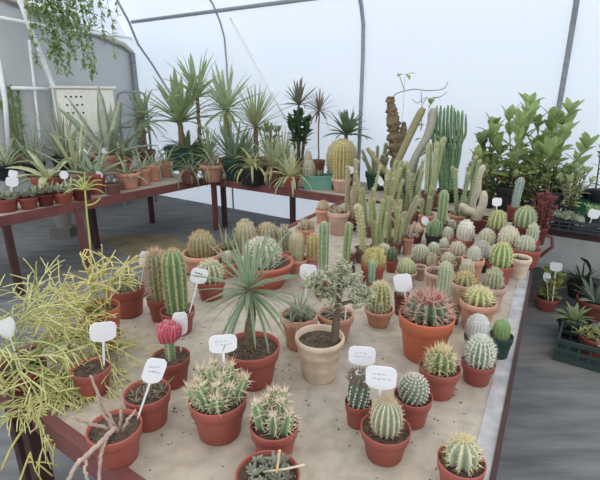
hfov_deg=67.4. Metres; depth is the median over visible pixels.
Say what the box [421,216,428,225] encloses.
plant tag
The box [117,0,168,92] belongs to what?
trim
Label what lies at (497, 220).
potted cactus
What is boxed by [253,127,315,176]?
grass plant
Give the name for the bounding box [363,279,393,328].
potted cactus
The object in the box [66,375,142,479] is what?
potted shrub
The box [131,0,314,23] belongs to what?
trim
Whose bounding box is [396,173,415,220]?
potted cactus
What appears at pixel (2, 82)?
trim
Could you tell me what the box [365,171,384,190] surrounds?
pot
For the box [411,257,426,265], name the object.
pot
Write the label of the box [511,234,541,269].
potted cactus
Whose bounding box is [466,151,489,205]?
potted cactus
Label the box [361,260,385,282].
pot
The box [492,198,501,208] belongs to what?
plant tag
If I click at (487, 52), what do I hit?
wall
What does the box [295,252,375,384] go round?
potted succulent
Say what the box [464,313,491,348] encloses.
potted cactus
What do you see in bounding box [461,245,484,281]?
potted cactus
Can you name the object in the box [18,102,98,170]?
agave
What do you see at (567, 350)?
crate
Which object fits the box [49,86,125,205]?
tall cabinet
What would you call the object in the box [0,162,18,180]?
pot
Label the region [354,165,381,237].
potted cactus
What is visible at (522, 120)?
potted shrub
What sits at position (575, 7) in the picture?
trim
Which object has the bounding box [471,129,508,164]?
potted shrub
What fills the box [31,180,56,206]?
aloe
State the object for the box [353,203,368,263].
potted cactus
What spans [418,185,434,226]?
potted cactus
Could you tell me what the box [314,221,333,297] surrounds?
potted cactus
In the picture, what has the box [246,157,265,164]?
pot
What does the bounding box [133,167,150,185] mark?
pot
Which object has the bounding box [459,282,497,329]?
potted cactus
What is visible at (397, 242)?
pot
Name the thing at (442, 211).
potted cactus
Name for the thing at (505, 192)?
pot
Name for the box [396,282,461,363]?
potted cactus
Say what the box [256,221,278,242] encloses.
potted cactus
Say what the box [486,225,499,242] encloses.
pot
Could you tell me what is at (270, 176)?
grass plant
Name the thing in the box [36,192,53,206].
pot
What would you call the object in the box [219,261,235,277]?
pot
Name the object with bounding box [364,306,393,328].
pot
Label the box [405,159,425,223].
potted cactus
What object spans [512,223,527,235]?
pot
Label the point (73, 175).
pot
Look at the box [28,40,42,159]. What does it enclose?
trim
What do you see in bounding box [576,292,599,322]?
pot
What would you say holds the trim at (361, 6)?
attached to the wall at (487, 52)
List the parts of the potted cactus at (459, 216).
stem, stem, stem, stem, stem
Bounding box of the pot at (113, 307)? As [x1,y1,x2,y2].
[82,298,120,353]
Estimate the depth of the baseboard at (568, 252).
4.24 m
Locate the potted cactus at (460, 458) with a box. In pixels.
[437,429,486,479]
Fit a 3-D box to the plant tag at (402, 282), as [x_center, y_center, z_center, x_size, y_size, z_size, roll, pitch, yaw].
[0.401,0.202,1.762,0.076,0.155,0.003,5,18,14]
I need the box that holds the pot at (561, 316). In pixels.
[557,311,591,340]
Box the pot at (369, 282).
[366,279,376,286]
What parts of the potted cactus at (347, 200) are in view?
stem, stem, stem, stem, stem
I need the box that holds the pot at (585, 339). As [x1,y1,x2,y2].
[578,328,599,358]
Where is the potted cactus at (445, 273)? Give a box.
[436,261,453,309]
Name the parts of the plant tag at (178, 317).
tag plate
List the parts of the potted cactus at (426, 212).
stem, stem, stem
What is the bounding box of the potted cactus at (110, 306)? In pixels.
[30,172,144,366]
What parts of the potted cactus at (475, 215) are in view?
woolly arm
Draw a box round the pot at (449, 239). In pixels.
[442,237,452,244]
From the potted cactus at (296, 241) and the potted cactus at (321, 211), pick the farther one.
the potted cactus at (321, 211)
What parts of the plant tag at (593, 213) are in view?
tag plate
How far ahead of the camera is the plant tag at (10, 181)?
3.97 m
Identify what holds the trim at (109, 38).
attached to the wall at (14, 51)
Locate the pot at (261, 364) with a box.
[225,331,279,391]
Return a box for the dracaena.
[302,90,333,172]
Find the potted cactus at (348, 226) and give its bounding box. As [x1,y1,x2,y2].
[336,221,355,282]
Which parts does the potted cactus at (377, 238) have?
stem, stem, stem, stem, stem, stem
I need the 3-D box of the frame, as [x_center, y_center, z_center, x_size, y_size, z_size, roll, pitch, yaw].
[-2.486,-1.397,6.871,0.435,1.675,0.036,-6,19,-19]
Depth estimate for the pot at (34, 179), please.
4.42 m
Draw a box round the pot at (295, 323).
[280,307,317,350]
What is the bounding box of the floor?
[0,195,599,479]
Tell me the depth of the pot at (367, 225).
3.18 m
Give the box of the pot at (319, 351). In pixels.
[295,324,344,384]
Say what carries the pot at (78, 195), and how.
on the aloe at (78, 195)
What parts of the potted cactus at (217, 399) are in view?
stem, stem, stem, stem, stem, stem, stem, stem, stem, stem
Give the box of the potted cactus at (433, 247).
[428,242,441,261]
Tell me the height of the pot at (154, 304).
0.110 m
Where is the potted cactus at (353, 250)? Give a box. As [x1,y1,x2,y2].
[349,246,356,263]
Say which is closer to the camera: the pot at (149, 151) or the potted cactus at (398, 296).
the potted cactus at (398, 296)
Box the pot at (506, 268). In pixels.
[486,261,513,284]
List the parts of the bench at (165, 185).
leg, leg, leg, leg, edge rail, leg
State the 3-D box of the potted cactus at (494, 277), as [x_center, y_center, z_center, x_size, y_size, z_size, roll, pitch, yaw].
[0.900,0.224,2.102,0.120,0.220,0.120,0,18,0]
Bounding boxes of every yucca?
[115,88,168,163]
[127,50,227,170]
[193,62,263,173]
[196,119,264,181]
[214,83,288,164]
[279,75,315,176]
[321,108,372,139]
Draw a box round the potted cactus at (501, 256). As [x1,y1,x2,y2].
[486,241,514,284]
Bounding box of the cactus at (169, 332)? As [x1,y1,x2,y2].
[151,319,189,389]
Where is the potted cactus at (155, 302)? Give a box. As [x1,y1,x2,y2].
[141,245,165,322]
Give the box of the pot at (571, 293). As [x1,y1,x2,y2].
[566,278,596,298]
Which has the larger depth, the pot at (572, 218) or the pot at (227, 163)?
the pot at (227, 163)
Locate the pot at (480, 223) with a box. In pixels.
[465,215,487,233]
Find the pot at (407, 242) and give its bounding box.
[402,236,413,254]
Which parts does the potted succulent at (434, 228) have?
stem, stem, stem, stem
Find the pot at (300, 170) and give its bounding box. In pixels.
[294,161,303,176]
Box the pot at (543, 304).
[535,292,559,311]
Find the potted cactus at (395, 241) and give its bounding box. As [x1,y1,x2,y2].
[383,199,404,254]
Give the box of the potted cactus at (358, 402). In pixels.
[345,365,371,429]
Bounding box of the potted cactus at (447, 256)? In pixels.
[438,252,456,270]
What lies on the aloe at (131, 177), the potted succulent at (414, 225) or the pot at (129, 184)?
the pot at (129, 184)
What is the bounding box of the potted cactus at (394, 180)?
[383,167,404,228]
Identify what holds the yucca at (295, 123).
on the bench at (330, 196)
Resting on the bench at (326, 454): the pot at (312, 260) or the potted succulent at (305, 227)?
the potted succulent at (305, 227)
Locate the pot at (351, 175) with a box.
[327,172,352,186]
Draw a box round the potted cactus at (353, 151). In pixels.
[325,138,358,186]
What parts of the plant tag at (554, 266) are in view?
tag plate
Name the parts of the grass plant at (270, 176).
pot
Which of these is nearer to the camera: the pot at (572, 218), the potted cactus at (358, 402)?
the potted cactus at (358, 402)
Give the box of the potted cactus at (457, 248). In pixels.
[447,241,466,272]
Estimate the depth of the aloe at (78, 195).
4.30 m
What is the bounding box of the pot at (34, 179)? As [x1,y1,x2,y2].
[29,176,64,190]
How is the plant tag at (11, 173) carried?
in the aloe at (8, 203)
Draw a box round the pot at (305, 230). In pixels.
[295,227,314,243]
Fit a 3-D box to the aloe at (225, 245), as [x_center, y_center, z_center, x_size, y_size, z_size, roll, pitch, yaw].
[-0.420,0.041,2.601,0.211,0.261,0.237,10,20,28]
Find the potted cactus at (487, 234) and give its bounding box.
[476,228,496,246]
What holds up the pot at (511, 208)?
on the potted cactus at (512, 208)
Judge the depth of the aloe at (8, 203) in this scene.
3.88 m
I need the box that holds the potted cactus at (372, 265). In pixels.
[366,261,376,286]
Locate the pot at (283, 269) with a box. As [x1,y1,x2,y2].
[236,253,293,289]
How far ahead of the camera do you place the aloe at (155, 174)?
5.23 m
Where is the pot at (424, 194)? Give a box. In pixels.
[421,190,439,207]
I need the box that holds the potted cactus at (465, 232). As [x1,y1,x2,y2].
[453,219,474,251]
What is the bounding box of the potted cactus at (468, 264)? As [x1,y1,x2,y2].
[455,259,476,277]
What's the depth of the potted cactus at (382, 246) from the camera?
2.65 m
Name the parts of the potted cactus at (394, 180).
stem, stem, stem, stem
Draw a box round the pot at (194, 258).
[182,247,222,274]
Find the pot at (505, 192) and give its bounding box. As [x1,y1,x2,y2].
[495,183,526,211]
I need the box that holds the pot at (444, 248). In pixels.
[440,245,450,254]
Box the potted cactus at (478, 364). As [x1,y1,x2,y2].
[461,332,499,386]
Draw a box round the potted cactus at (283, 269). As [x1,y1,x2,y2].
[236,235,293,289]
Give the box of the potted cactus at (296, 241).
[288,230,307,275]
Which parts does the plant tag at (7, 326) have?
tag plate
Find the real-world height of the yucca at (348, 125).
0.861 m
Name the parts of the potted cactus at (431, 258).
stem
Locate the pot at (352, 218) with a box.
[348,215,357,231]
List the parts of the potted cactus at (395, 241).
stem, stem, stem, stem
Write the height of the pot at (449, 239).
0.085 m
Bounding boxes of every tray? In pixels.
[548,218,599,235]
[574,199,599,215]
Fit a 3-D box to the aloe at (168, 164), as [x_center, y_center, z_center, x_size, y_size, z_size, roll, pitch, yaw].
[-1.611,-0.935,5.505,0.550,0.484,0.629,0,18,0]
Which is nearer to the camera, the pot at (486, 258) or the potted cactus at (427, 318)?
the potted cactus at (427, 318)
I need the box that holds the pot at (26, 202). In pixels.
[18,196,37,209]
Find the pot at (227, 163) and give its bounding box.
[222,158,245,181]
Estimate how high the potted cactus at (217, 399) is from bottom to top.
0.238 m
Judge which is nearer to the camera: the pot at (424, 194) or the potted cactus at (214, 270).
the potted cactus at (214, 270)
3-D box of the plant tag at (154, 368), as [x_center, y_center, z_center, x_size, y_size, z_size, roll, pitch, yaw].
[-0.417,0.414,1.262,0.096,0.185,0.004,-8,19,-22]
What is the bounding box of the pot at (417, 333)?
[399,306,455,363]
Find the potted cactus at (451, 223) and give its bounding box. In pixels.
[448,219,456,235]
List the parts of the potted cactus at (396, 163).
stem, stem, stem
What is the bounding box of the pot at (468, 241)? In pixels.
[453,235,474,251]
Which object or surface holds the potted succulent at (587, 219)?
on the bench at (379, 194)
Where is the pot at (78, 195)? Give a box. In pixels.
[70,187,91,200]
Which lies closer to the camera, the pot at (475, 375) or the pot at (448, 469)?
the pot at (448, 469)
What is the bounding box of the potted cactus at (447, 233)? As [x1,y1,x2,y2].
[442,227,453,244]
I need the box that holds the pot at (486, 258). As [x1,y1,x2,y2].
[481,257,489,272]
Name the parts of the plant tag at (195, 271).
tag plate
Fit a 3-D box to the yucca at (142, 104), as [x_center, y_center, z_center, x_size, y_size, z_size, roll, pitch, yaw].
[-2.232,-1.600,6.372,0.814,1.066,0.824,0,18,0]
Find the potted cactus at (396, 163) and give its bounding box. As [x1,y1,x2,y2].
[389,159,403,199]
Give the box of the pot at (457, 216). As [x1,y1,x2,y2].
[449,212,465,227]
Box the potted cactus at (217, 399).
[181,354,256,445]
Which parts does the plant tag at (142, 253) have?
tag plate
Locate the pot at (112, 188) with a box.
[104,182,120,194]
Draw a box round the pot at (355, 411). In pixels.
[345,396,371,429]
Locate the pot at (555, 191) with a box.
[534,187,565,216]
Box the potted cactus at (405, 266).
[395,257,416,284]
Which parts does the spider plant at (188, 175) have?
pot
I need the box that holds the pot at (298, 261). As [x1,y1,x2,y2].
[289,256,307,275]
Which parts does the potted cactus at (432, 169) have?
stem, stem, stem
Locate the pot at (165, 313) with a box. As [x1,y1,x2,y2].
[160,302,194,336]
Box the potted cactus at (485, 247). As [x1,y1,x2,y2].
[475,239,490,272]
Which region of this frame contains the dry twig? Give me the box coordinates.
[263,463,304,472]
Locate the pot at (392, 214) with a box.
[385,212,395,228]
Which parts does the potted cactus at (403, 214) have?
stem, stem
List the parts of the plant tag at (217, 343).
tag plate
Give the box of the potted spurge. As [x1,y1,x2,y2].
[531,190,558,244]
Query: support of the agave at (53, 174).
on the bench at (165, 185)
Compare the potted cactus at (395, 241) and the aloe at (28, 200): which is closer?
the potted cactus at (395, 241)
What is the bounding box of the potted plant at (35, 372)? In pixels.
[0,255,163,479]
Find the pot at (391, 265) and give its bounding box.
[386,259,397,272]
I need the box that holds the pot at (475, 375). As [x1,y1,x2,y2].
[461,354,496,386]
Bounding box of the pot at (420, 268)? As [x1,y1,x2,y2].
[415,264,426,280]
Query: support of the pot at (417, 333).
on the potted cactus at (427, 318)
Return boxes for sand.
[102,235,188,269]
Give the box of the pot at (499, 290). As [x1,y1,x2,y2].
[479,281,506,312]
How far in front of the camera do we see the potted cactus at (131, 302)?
2.02 m
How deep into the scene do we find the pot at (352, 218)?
3.32 m
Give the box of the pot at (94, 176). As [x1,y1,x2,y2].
[85,174,105,194]
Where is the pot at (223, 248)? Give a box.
[216,243,239,262]
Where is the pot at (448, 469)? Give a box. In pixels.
[437,445,486,479]
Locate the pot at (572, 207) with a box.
[561,203,576,212]
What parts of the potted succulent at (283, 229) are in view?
stem, stem, stem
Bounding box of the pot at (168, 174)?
[159,161,172,177]
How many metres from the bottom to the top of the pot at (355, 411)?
0.083 m
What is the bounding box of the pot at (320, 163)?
[312,159,324,172]
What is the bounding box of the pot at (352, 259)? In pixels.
[349,253,355,263]
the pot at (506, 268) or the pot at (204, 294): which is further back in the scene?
the pot at (506, 268)
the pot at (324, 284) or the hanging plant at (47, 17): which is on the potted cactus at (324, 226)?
the pot at (324, 284)
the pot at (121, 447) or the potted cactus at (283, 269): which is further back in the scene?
the potted cactus at (283, 269)
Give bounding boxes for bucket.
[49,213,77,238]
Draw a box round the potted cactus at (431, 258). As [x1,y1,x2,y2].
[426,252,437,266]
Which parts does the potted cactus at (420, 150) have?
leaning stem, grey stem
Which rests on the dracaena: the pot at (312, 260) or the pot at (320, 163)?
the pot at (320, 163)
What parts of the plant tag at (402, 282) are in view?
tag plate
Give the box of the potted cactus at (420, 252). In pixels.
[411,244,429,265]
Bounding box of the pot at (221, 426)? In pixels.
[188,390,246,445]
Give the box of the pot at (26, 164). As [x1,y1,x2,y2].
[21,161,45,177]
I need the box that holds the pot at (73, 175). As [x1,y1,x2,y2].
[67,171,86,183]
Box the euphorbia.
[428,105,466,202]
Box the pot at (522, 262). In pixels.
[510,253,531,279]
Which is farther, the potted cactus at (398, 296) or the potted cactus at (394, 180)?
the potted cactus at (394, 180)
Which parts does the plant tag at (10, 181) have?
tag plate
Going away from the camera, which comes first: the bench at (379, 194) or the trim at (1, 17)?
the bench at (379, 194)
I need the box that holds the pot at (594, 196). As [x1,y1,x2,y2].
[587,188,599,203]
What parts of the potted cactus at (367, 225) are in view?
stem, stem, stem, stem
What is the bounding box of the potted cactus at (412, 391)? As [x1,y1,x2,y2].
[394,371,432,429]
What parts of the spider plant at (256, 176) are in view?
pot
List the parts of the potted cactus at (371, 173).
stem, stem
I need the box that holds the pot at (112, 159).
[93,154,121,171]
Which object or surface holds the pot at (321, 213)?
on the potted cactus at (321, 211)
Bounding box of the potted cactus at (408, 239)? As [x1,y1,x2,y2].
[398,228,421,254]
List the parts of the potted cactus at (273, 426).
stem, stem, stem, stem, stem, stem, stem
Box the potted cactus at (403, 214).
[390,195,420,235]
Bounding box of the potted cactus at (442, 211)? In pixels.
[437,190,448,229]
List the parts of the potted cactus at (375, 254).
stem, stem, stem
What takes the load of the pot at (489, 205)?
on the potted shrub at (490, 188)
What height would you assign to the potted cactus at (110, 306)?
0.696 m
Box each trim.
[0,16,131,39]
[0,60,11,149]
[8,0,133,52]
[10,86,50,90]
[17,0,57,133]
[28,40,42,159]
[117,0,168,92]
[130,53,141,148]
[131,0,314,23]
[209,0,233,208]
[229,17,287,123]
[357,0,364,180]
[555,0,579,130]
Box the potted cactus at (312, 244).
[305,232,318,268]
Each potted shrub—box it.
[0,84,27,170]
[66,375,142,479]
[468,154,511,207]
[469,92,564,211]
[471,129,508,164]
[507,159,549,207]
[520,97,599,216]
[535,263,569,311]
[554,161,598,212]
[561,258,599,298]
[587,143,599,203]
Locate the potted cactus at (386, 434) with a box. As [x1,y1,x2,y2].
[360,394,411,466]
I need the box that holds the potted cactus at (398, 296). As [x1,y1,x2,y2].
[394,290,408,315]
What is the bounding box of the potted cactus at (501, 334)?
[488,318,513,359]
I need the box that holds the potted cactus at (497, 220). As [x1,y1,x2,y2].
[486,209,506,242]
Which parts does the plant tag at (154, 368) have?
tag plate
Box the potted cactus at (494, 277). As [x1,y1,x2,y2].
[479,266,506,312]
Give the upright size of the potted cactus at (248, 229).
0.291 m
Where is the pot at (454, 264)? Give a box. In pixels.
[438,259,456,270]
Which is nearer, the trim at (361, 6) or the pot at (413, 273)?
the pot at (413, 273)
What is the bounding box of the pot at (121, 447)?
[85,408,142,470]
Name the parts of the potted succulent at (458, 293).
stem, stem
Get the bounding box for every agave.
[0,134,39,180]
[1,126,65,177]
[7,149,76,190]
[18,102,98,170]
[28,112,123,183]
[46,86,158,171]
[65,143,126,194]
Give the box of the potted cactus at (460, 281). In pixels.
[451,269,480,296]
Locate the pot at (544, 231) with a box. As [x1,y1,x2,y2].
[539,228,547,244]
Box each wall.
[0,0,139,193]
[102,0,599,219]
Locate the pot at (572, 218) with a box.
[554,216,577,228]
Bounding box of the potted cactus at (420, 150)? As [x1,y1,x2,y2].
[366,107,436,200]
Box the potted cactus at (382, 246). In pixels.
[378,243,389,258]
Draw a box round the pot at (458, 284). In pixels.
[451,278,478,296]
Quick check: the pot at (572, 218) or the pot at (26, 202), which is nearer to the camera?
the pot at (572, 218)
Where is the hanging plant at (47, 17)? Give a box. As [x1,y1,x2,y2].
[24,0,117,81]
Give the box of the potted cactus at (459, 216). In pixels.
[449,155,482,227]
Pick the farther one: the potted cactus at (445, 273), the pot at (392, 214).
the pot at (392, 214)
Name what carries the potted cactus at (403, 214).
on the bench at (326, 454)
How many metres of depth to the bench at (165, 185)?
4.29 m
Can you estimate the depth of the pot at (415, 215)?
3.50 m
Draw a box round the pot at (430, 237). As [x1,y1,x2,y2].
[425,233,441,245]
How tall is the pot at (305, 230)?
0.100 m
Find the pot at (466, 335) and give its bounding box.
[464,332,469,348]
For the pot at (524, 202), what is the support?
on the potted shrub at (530, 193)
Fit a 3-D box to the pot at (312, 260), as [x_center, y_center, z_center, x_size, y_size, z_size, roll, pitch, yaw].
[0.072,0.139,2.553,0.075,0.104,0.075,0,18,0]
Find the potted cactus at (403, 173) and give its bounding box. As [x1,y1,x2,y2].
[400,157,420,197]
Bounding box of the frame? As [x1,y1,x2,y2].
[116,91,156,202]
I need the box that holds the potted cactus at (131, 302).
[107,265,144,318]
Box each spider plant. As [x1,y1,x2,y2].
[164,153,207,191]
[192,148,228,185]
[229,147,274,186]
[263,146,318,197]
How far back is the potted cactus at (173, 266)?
1.84 m
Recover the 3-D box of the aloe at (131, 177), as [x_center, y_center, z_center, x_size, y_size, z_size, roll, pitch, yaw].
[-1.865,-0.778,4.801,0.585,0.468,0.550,0,18,0]
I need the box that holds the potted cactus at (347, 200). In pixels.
[344,158,359,231]
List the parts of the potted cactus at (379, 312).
stem, stem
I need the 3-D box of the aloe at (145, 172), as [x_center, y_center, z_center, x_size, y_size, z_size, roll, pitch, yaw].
[-1.795,-0.818,5.005,0.524,0.418,0.451,-17,24,-42]
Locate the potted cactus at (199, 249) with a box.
[182,229,222,274]
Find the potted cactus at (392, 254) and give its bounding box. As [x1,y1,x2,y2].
[385,246,398,272]
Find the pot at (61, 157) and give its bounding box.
[50,155,70,170]
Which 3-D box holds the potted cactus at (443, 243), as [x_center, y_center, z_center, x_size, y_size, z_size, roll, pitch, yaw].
[0.892,0.045,2.802,0.102,0.131,0.102,0,18,0]
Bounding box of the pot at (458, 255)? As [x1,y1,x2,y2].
[447,251,466,272]
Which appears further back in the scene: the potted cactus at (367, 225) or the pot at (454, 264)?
the potted cactus at (367, 225)
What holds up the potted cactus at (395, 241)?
on the bench at (326, 454)
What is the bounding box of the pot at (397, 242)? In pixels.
[383,237,402,254]
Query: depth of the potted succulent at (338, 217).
3.22 m
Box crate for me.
[553,320,599,372]
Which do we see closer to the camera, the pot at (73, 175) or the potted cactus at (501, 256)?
the potted cactus at (501, 256)
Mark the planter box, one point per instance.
(323, 180)
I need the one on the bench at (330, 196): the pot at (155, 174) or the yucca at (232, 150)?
the yucca at (232, 150)
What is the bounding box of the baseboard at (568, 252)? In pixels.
[535,236,599,278]
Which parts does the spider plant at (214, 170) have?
pot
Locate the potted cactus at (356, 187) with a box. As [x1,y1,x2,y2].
[350,187,363,213]
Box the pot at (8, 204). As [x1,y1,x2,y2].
[0,196,18,212]
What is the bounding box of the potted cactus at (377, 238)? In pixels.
[367,196,391,248]
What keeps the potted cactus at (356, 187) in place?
on the bench at (326, 454)
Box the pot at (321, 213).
[315,208,328,223]
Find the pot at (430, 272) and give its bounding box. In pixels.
[424,258,454,291]
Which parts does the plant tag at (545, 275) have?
tag plate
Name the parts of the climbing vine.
vine stem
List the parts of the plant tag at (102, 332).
tag plate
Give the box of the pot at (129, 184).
[113,170,140,189]
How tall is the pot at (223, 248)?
0.123 m
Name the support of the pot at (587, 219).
on the potted succulent at (587, 219)
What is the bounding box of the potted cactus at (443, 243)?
[439,238,450,254]
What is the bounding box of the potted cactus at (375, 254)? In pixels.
[360,247,386,282]
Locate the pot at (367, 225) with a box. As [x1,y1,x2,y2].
[364,222,371,237]
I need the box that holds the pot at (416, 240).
[411,231,423,243]
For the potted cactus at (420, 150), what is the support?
on the bench at (379, 194)
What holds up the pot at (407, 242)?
on the potted cactus at (408, 239)
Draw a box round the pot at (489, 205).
[479,197,495,207]
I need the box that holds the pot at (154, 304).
[146,296,165,322]
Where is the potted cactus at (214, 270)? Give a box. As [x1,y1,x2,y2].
[196,257,225,301]
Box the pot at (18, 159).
[11,154,26,170]
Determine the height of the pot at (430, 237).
0.085 m
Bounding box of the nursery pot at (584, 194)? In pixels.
[578,185,593,206]
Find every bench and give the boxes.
[0,172,208,295]
[0,199,553,479]
[208,175,371,229]
[366,189,599,242]
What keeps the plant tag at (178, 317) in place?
on the cactus at (169, 332)
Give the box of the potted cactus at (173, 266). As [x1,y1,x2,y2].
[158,247,194,336]
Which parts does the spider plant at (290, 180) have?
pot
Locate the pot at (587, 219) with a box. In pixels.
[584,212,599,227]
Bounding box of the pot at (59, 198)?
[51,191,72,203]
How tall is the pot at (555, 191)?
0.214 m
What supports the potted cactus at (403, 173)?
on the bench at (379, 194)
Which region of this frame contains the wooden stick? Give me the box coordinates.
[275,450,280,473]
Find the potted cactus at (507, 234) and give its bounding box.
[496,225,519,247]
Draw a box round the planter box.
[302,150,333,189]
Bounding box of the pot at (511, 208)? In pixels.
[507,204,520,219]
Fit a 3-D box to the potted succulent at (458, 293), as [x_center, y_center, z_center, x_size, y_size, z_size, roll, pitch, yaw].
[0.687,0.291,1.972,0.055,0.173,0.062,-14,23,-38]
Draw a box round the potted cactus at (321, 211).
[315,200,329,223]
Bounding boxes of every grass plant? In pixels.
[171,120,234,166]
[219,129,267,160]
[239,129,301,185]
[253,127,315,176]
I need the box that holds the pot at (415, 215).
[409,211,419,223]
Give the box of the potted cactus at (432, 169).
[421,136,445,207]
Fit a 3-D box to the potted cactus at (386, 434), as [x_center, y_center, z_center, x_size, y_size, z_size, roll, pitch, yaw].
[0.238,0.515,1.247,0.139,0.192,0.139,-2,18,-5]
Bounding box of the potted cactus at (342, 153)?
[331,142,351,192]
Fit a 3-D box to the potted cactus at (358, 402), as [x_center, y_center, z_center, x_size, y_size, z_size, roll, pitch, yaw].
[0.178,0.473,1.365,0.086,0.198,0.089,10,21,29]
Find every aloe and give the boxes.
[0,186,19,212]
[14,187,38,209]
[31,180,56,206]
[44,177,78,203]
[65,180,94,200]
[97,131,151,169]
[104,177,124,194]
[105,145,157,189]
[120,147,165,185]
[129,145,174,181]
[153,145,188,177]
[214,223,239,262]
[571,276,599,322]
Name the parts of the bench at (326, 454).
leg, leg, edge rail, edge rail, edge rail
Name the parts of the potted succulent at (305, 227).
stem, stem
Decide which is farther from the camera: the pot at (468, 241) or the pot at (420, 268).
the pot at (468, 241)
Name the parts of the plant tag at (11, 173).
tag plate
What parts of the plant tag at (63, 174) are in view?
tag plate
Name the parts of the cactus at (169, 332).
stem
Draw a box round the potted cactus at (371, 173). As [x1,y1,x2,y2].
[361,142,389,190]
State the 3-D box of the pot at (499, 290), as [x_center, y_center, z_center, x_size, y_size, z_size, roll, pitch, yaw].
[0.900,0.269,2.117,0.120,0.126,0.120,0,18,0]
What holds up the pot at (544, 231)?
on the potted spurge
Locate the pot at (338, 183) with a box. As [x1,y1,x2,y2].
[331,178,351,192]
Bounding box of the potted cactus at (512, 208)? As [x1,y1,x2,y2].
[507,177,524,219]
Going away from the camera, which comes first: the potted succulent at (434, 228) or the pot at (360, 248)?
the pot at (360, 248)
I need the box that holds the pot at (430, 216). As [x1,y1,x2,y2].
[418,213,434,226]
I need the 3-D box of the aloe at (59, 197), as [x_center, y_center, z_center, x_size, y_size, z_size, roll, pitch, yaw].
[-2.228,-0.463,4.203,0.297,0.235,0.254,17,24,42]
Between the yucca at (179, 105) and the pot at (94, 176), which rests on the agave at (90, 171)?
the pot at (94, 176)
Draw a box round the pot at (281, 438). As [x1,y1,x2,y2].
[249,410,298,454]
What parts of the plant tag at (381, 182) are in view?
tag plate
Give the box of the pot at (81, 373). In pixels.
[70,357,110,399]
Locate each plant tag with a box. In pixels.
[0,317,22,371]
[6,177,18,191]
[8,170,17,193]
[60,171,67,183]
[89,321,115,365]
[137,358,166,419]
[139,251,147,287]
[172,312,187,350]
[189,268,207,312]
[209,334,236,369]
[299,264,316,306]
[345,274,351,318]
[348,346,375,369]
[366,365,396,398]
[375,176,384,188]
[393,273,412,305]
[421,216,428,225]
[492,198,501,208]
[543,272,550,300]
[550,262,562,301]
[588,209,599,226]
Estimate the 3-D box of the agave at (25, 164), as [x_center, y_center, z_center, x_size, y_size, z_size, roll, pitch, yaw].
[-3.271,-1.088,5.523,0.789,0.615,0.838,0,18,0]
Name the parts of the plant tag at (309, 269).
tag plate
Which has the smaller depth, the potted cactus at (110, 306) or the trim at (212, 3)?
the potted cactus at (110, 306)
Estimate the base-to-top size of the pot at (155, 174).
0.200 m
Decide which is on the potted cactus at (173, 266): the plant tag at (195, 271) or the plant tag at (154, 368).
the plant tag at (195, 271)
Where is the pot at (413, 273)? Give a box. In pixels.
[395,269,416,284]
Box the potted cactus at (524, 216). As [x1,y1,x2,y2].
[512,205,537,235]
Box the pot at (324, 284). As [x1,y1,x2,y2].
[314,273,333,297]
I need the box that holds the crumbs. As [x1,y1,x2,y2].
[86,241,515,479]
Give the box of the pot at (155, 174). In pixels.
[146,163,160,181]
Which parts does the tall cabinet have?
lid, door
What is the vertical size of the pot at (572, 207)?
0.113 m
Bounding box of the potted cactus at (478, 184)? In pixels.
[467,164,485,208]
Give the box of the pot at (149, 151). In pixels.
[135,149,155,163]
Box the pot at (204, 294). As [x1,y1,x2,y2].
[197,275,225,301]
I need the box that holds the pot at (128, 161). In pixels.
[120,156,132,169]
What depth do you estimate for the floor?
3.09 m
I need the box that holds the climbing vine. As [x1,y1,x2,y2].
[385,73,447,181]
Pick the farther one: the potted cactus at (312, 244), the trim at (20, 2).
the trim at (20, 2)
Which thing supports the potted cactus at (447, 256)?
on the bench at (326, 454)
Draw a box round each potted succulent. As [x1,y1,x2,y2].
[123,377,172,432]
[183,220,316,391]
[235,450,299,479]
[257,120,283,162]
[270,290,328,350]
[277,224,292,254]
[295,218,314,243]
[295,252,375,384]
[318,304,353,342]
[327,202,349,235]
[409,221,423,243]
[425,219,443,245]
[451,289,462,324]
[552,208,580,228]
[552,301,598,340]
[571,322,599,358]
[583,202,599,227]
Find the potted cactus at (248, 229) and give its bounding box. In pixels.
[233,218,257,255]
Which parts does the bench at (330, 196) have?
leg, leg, edge rail, leg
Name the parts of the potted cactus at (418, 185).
stem, stem, stem, stem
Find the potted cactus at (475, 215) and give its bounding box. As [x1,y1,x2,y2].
[459,191,487,233]
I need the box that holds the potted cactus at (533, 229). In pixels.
[526,222,540,246]
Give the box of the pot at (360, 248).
[354,245,368,263]
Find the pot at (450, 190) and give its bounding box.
[437,188,462,202]
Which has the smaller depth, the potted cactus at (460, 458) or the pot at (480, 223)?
the potted cactus at (460, 458)
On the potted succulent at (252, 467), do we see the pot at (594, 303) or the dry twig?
the dry twig
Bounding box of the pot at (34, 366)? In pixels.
[0,354,46,393]
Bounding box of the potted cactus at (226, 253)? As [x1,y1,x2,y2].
[219,250,235,277]
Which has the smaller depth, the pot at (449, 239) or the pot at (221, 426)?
the pot at (221, 426)
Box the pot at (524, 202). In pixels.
[522,200,532,207]
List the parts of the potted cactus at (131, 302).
stem, stem, stem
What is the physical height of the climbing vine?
1.172 m
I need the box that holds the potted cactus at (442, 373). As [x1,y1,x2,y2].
[419,338,461,400]
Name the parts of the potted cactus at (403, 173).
stem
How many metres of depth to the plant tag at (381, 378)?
1.26 m
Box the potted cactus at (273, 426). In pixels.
[247,381,304,454]
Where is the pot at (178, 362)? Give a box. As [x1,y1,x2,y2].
[151,346,189,389]
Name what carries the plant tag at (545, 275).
in the potted shrub at (543, 304)
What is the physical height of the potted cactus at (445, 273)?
0.289 m
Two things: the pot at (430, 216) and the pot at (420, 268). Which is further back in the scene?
the pot at (430, 216)
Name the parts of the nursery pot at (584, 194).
pot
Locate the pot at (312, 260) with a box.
[306,256,318,268]

